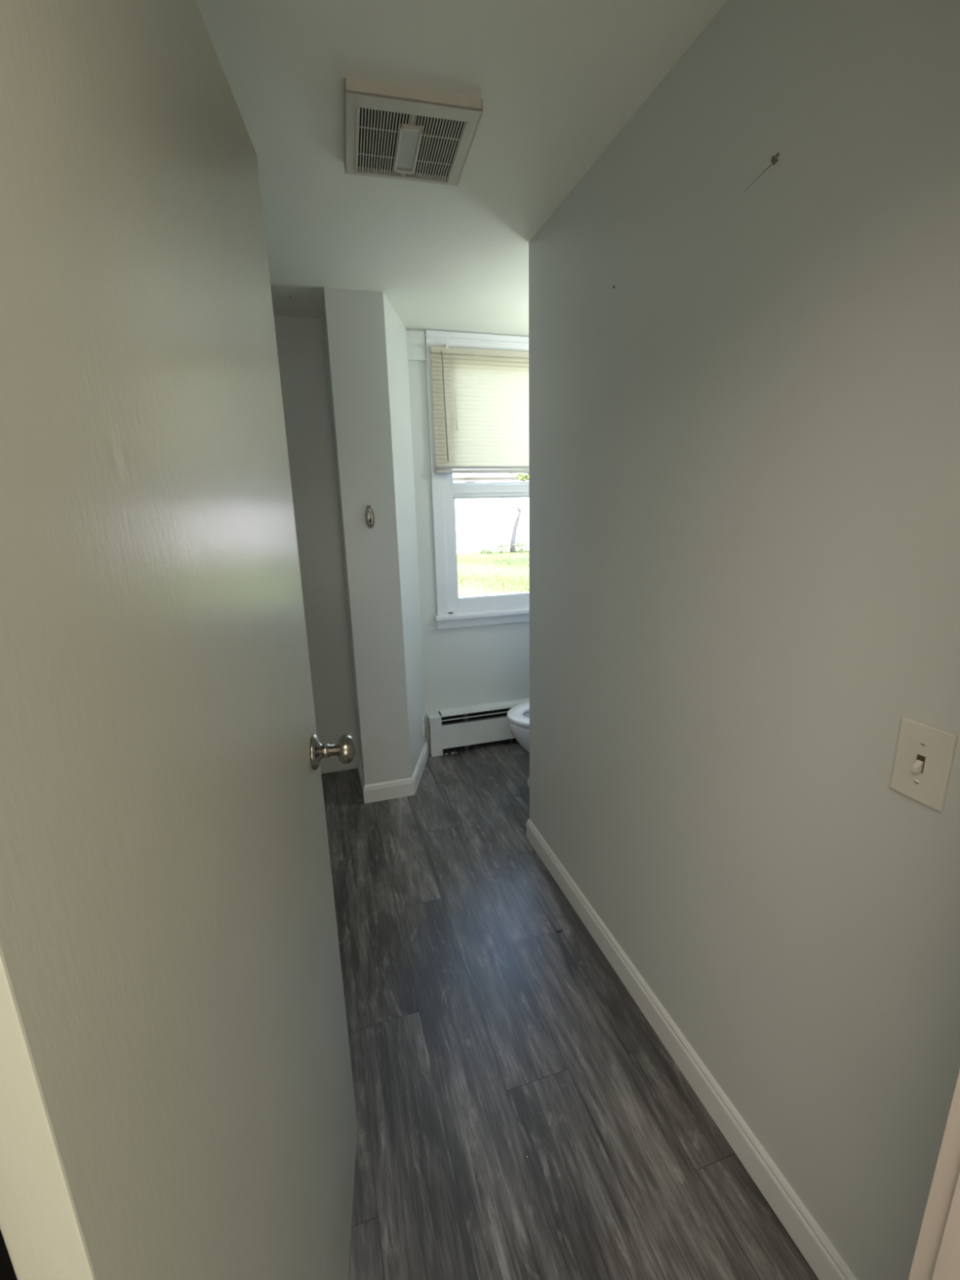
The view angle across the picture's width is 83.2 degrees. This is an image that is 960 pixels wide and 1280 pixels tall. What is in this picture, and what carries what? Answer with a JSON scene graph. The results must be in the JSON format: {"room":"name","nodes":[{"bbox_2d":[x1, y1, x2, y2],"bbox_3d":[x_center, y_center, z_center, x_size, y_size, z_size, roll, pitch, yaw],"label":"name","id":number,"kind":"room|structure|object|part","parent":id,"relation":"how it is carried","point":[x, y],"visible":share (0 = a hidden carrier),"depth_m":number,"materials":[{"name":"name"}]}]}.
{"room":"bathroom","nodes":[
{"label":"bathroom","id":0,"kind":"room"},
{"bbox_2d":[273,315,358,773],"bbox_3d":[-1.124,-0.388,2.906,0.743,2.402,0.165,-6,15,-16],"label":"wall","id":1,"kind":"structure","parent":0,"point":[300,340],"depth_m":2.85,"materials":[{"name":"paint"}]},
{"bbox_2d":[321,287,426,785],"bbox_3d":[-0.505,-0.396,2.880,0.426,2.402,0.572,-6,15,-16],"label":"wall","id":2,"kind":"structure","parent":0,"point":[365,338],"depth_m":2.60,"materials":[{"name":"paint"}]},
{"bbox_2d":[365,505,374,528],"bbox_3d":[-0.509,-0.571,2.511,0.041,0.104,0.034,-6,15,-16],"label":"robe hook","id":3,"kind":"object","parent":2,"relation":"attached to","point":[370,517],"visible":1,"depth_m":2.52,"materials":[{"name":"silver metal"}]},
{"bbox_2d":[356,738,429,804],"bbox_3d":[-0.462,0.735,3.099,0.446,0.099,0.469,-6,15,-16],"label":"baseboard","id":4,"kind":"structure","parent":2,"relation":"attached to","point":[382,791],"depth_m":2.87,"materials":[{"name":"paint"}]},
{"bbox_2d":[421,714,425,736],"bbox_3d":[-0.336,0.508,3.229,0.009,0.114,0.070,0,14,4],"label":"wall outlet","id":5,"kind":"object","parent":2,"relation":"attached to","point":[423,717],"visible":1,"depth_m":3.21,"materials":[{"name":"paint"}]},
{"bbox_2d":[195,0,728,336],"bbox_3d":[0.011,-1.128,0.484,3.000,0.150,5.200,-6,15,-16],"label":"ceiling","id":6,"kind":"structure","parent":0,"point":[557,82],"depth_m":1.30,"materials":[{"name":"paint"}]},
{"bbox_2d":[343,77,482,186],"bbox_3d":[-0.180,-1.246,1.351,0.308,0.031,0.308,-5,14,-13],"label":"exhaust fan","id":7,"kind":"object","parent":6,"relation":"attached to","point":[392,131],"visible":1,"depth_m":1.31,"materials":[{"name":"plastic"}]},
{"bbox_2d":[355,106,467,182],"bbox_3d":[-0.183,-1.240,1.367,0.271,0.007,0.267,-6,15,-16],"label":"grille","id":8,"kind":"object","parent":7,"relation":"attached to","point":[406,142],"depth_m":1.36,"materials":[{"name":"plastic"}]},
{"bbox_2d":[406,328,529,739],"bbox_3d":[0.194,-0.523,3.322,1.181,2.402,0.103,-6,15,-16],"label":"wall","id":9,"kind":"structure","parent":0,"point":[473,665],"depth_m":3.31,"materials":[{"name":"paint"}]},
{"bbox_2d":[405,329,528,629],"bbox_3d":[0.112,-0.891,3.183,1.047,1.610,0.148,-6,15,-16],"label":"window","id":10,"kind":"structure","parent":9,"relation":"in","point":[452,611],"depth_m":3.13,"materials":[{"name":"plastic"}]},
{"bbox_3d":[0.145,-0.917,3.147,0.869,1.517,0.016,-6,15,-16],"label":"casing","id":11,"kind":"part","parent":10,"relation":"part of","materials":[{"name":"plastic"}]},
{"bbox_3d":[0.162,-1.631,2.974,0.932,0.076,0.028,-6,15,-16],"label":"head casing","id":12,"kind":"part","parent":10,"relation":"part of","materials":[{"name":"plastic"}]},
{"bbox_2d":[430,343,528,473],"bbox_3d":[0.138,-1.275,3.023,0.816,0.653,0.043,-6,15,-16],"label":"window blind","id":13,"kind":"object","parent":10,"relation":"attached to","point":[481,400],"visible":0.61,"depth_m":2.99,"materials":[{"name":"beige plastic"}]},
{"bbox_3d":[-0.149,-1.235,2.948,0.004,0.600,0.028,-6,15,-16],"label":"ladder cord","id":14,"kind":"part","parent":13,"relation":"part of","materials":[{"name":"beige fabric"}]},
{"bbox_3d":[-0.131,-1.331,2.909,0.018,0.385,0.011,-6,15,-16],"label":"lift cord","id":15,"kind":"part","parent":13,"relation":"part of","materials":[{"name":"white fabric"}]},
{"bbox_3d":[0.144,-0.969,3.105,0.812,0.019,0.026,-6,15,-16],"label":"rail","id":16,"kind":"part","parent":13,"relation":"part of","materials":[{"name":"plastic"}]},
{"bbox_3d":[0.164,-0.170,3.329,0.900,0.025,0.065,-6,15,-16],"label":"sill","id":17,"kind":"part","parent":10,"relation":"part of","materials":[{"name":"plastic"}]},
{"bbox_3d":[0.120,-1.227,3.134,0.681,0.742,0.032,-6,15,-16],"label":"sash","id":18,"kind":"part","parent":10,"relation":"part of","materials":[{"name":"plastic"}]},
{"bbox_3d":[0.147,-0.559,3.264,0.681,0.732,0.032,-6,15,-16],"label":"sash","id":19,"kind":"part","parent":10,"relation":"part of","materials":[{"name":"plastic"}]},
{"bbox_3d":[0.144,-0.866,3.172,0.661,0.006,0.005,-6,15,-16],"label":"lift rail","id":20,"kind":"part","parent":10,"relation":"part of","materials":[{"name":"plastic"}]},
{"bbox_2d":[427,697,529,756],"bbox_3d":[0.203,0.532,3.484,1.078,0.276,0.070,-6,15,-16],"label":"baseboard heater","id":21,"kind":"object","parent":9,"relation":"attached to","point":[466,726],"visible":0.52,"depth_m":3.38,"materials":[{"name":"metal"}]},
{"bbox_3d":[0.230,0.528,3.524,1.005,0.262,0.010,-6,15,-16],"label":"plate","id":22,"kind":"part","parent":21,"relation":"part of","materials":[{"name":"white metal"}]},
{"bbox_3d":[0.247,0.551,3.472,1.005,0.158,0.009,-6,15,-16],"label":"panel","id":23,"kind":"part","parent":21,"relation":"part of","materials":[{"name":"metal"}]},
{"bbox_2d":[321,739,818,1279],"bbox_3d":[0.071,1.333,1.097,3.000,0.120,5.200,-6,15,-16],"label":"floor","id":24,"kind":"structure","parent":0,"point":[485,1037],"depth_m":1.45,"materials":[{"name":"laminate"}]},
{"bbox_2d":[506,701,529,787],"bbox_3d":[0.508,0.362,2.937,0.750,0.855,0.460,-6,15,-16],"label":"toilet","id":25,"kind":"object","parent":24,"relation":"on","point":[518,716],"visible":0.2,"depth_m":2.82,"materials":[{"name":"ceramic"}]},
{"bbox_3d":[0.379,0.391,2.903,0.479,0.026,0.372,-6,15,-16],"label":"seat","id":26,"kind":"part","parent":25,"relation":"part of","materials":[{"name":"plastic"}]},
{"bbox_2d":[528,0,959,1279],"bbox_3d":[0.902,-0.089,1.509,0.917,2.402,1.794,-6,15,-16],"label":"wall","id":27,"kind":"structure","parent":0,"point":[744,447],"depth_m":1.03,"materials":[{"name":"paint"}]},
{"bbox_2d":[526,818,857,1279],"bbox_3d":[0.627,1.055,1.706,0.312,0.099,1.804,-6,15,-16],"label":"baseboard","id":28,"kind":"structure","parent":27,"relation":"attached to","point":[815,1247],"depth_m":1.34,"materials":[{"name":"paint"}]},
{"bbox_2d":[746,152,779,188],"bbox_3d":[0.506,-0.842,0.973,0.004,0.024,0.080,-6,15,-16],"label":"chip","id":29,"kind":"object","parent":27,"relation":"attached to","point":[774,160],"visible":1,"depth_m":0.95,"materials":[{"name":"paint"}]},
{"bbox_2d":[889,716,957,812],"bbox_3d":[0.648,0.182,0.798,0.017,0.120,0.075,-6,15,-16],"label":"light switch","id":30,"kind":"object","parent":27,"relation":"attached to","point":[924,755],"visible":1,"depth_m":0.79,"materials":[{"name":"plastic"}]},
{"bbox_3d":[0.257,0.214,0.354,2.850,2.402,0.112,-6,15,-16],"label":"wall","id":31,"kind":"structure","parent":0,"visible":0},
{"bbox_2d":[0,1229,17,1279],"bbox_3d":[-0.298,0.410,0.308,0.066,2.069,0.040,-6,15,-16],"label":"trim","id":32,"kind":"structure","parent":31,"relation":"attached to","point":[6,1269],"depth_m":0.31,"materials":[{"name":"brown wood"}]},
{"bbox_2d":[908,1070,959,1279],"bbox_3d":[0.127,0.339,0.417,0.952,2.135,0.026,-6,15,-16],"label":"trim","id":33,"kind":"structure","parent":31,"relation":"attached to","point":[947,1171],"depth_m":0.62,"materials":[{"name":"paint"}]},
{"bbox_2d":[931,1172,959,1279],"bbox_3d":[0.545,0.349,0.479,0.020,2.065,0.118,-6,15,-16],"label":"trim","id":34,"kind":"structure","parent":31,"relation":"attached to","point":[947,1267],"depth_m":0.61,"materials":[{"name":"paint"}]},
{"label":"outside","id":35,"kind":"structure","parent":0,"visible":0},
{"bbox_2d":[456,544,528,597],"bbox_3d":[-2.957,-4.488,26.602,60.000,0.060,46.000,-6,15,-16],"label":"ground","id":36,"kind":"structure","parent":35,"point":[460,589],"depth_m":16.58,"materials":[{"name":"plant"}]},
{"bbox_2d":[479,547,493,553],"bbox_3d":[0.253,-3.759,22.945,0.608,0.324,0.621,-6,15,-16],"label":"shrub","id":37,"kind":"object","parent":36,"relation":"on","point":[486,550],"visible":0.94,"depth_m":22.83,"materials":[{"name":"green plant"}]},
{"bbox_2d":[452,468,528,547],"bbox_3d":[-0.044,-8.031,29.784,30.800,5.200,8.000,-6,15,-16],"label":"sky","id":38,"kind":"structure","parent":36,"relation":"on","point":[485,522],"depth_m":26.61,"materials":[{"name":"white"}]},
{"bbox_2d":[493,541,511,552],"bbox_3d":[0.933,-3.945,23.114,0.881,0.571,0.602,-6,15,-16],"label":"shrub","id":39,"kind":"object","parent":36,"relation":"on","point":[500,548],"visible":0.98,"depth_m":23.07,"materials":[{"name":"green plant"}]},
{"bbox_2d":[510,503,522,552],"bbox_3d":[1.559,-4.811,23.212,0.593,2.061,0.260,-6,15,-16],"label":"dead tree","id":40,"kind":"object","parent":36,"relation":"on","point":[516,523],"visible":0.98,"depth_m":23.16,"materials":[{"name":"grey wood"}]},
{"bbox_2d":[506,468,528,481],"bbox_3d":[2.704,-4.832,16.894,3.995,5.096,2.427,-6,15,-16],"label":"leafy tree","id":41,"kind":"object","parent":36,"relation":"on","point":[521,475],"visible":0.02,"depth_m":16.35,"materials":[{"name":"green plant"}]},
{"bbox_2d":[513,539,528,552],"bbox_3d":[1.778,-4.048,23.343,0.765,0.640,0.651,-6,15,-16],"label":"shrub","id":42,"kind":"object","parent":36,"relation":"on","point":[521,548],"visible":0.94,"depth_m":23.29,"materials":[{"name":"green plant"}]},
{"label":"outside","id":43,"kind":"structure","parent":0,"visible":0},
{"bbox_2d":[456,545,528,553],"bbox_3d":[-2.123,-3.830,23.958,60.000,0.160,1.700,-6,15,-16],"label":"ground strip","id":44,"kind":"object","parent":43,"point":[474,549],"depth_m":24.36,"materials":[{"name":"concrete"}]},
{"bbox_3d":[-0.250,0.427,0.247,0.020,2.065,0.118,-6,15,-16],"label":"trim","id":45,"kind":"structure","parent":0,"visible":0},
{"bbox_2d":[0,0,357,1279],"bbox_3d":[-0.250,0.316,0.705,0.125,2.031,0.829,-3,14,-8],"label":"door","id":46,"kind":"structure","parent":45,"relation":"attached to","point":[177,1098],"depth_m":0.40,"materials":[{"name":"paint"}]},
{"bbox_3d":[-0.260,0.210,1.043,0.039,0.055,0.055,-3,14,-8],"label":"knob","id":47,"kind":"part","parent":46,"relation":"part of","materials":[{"name":"silver metal"}]}
]}

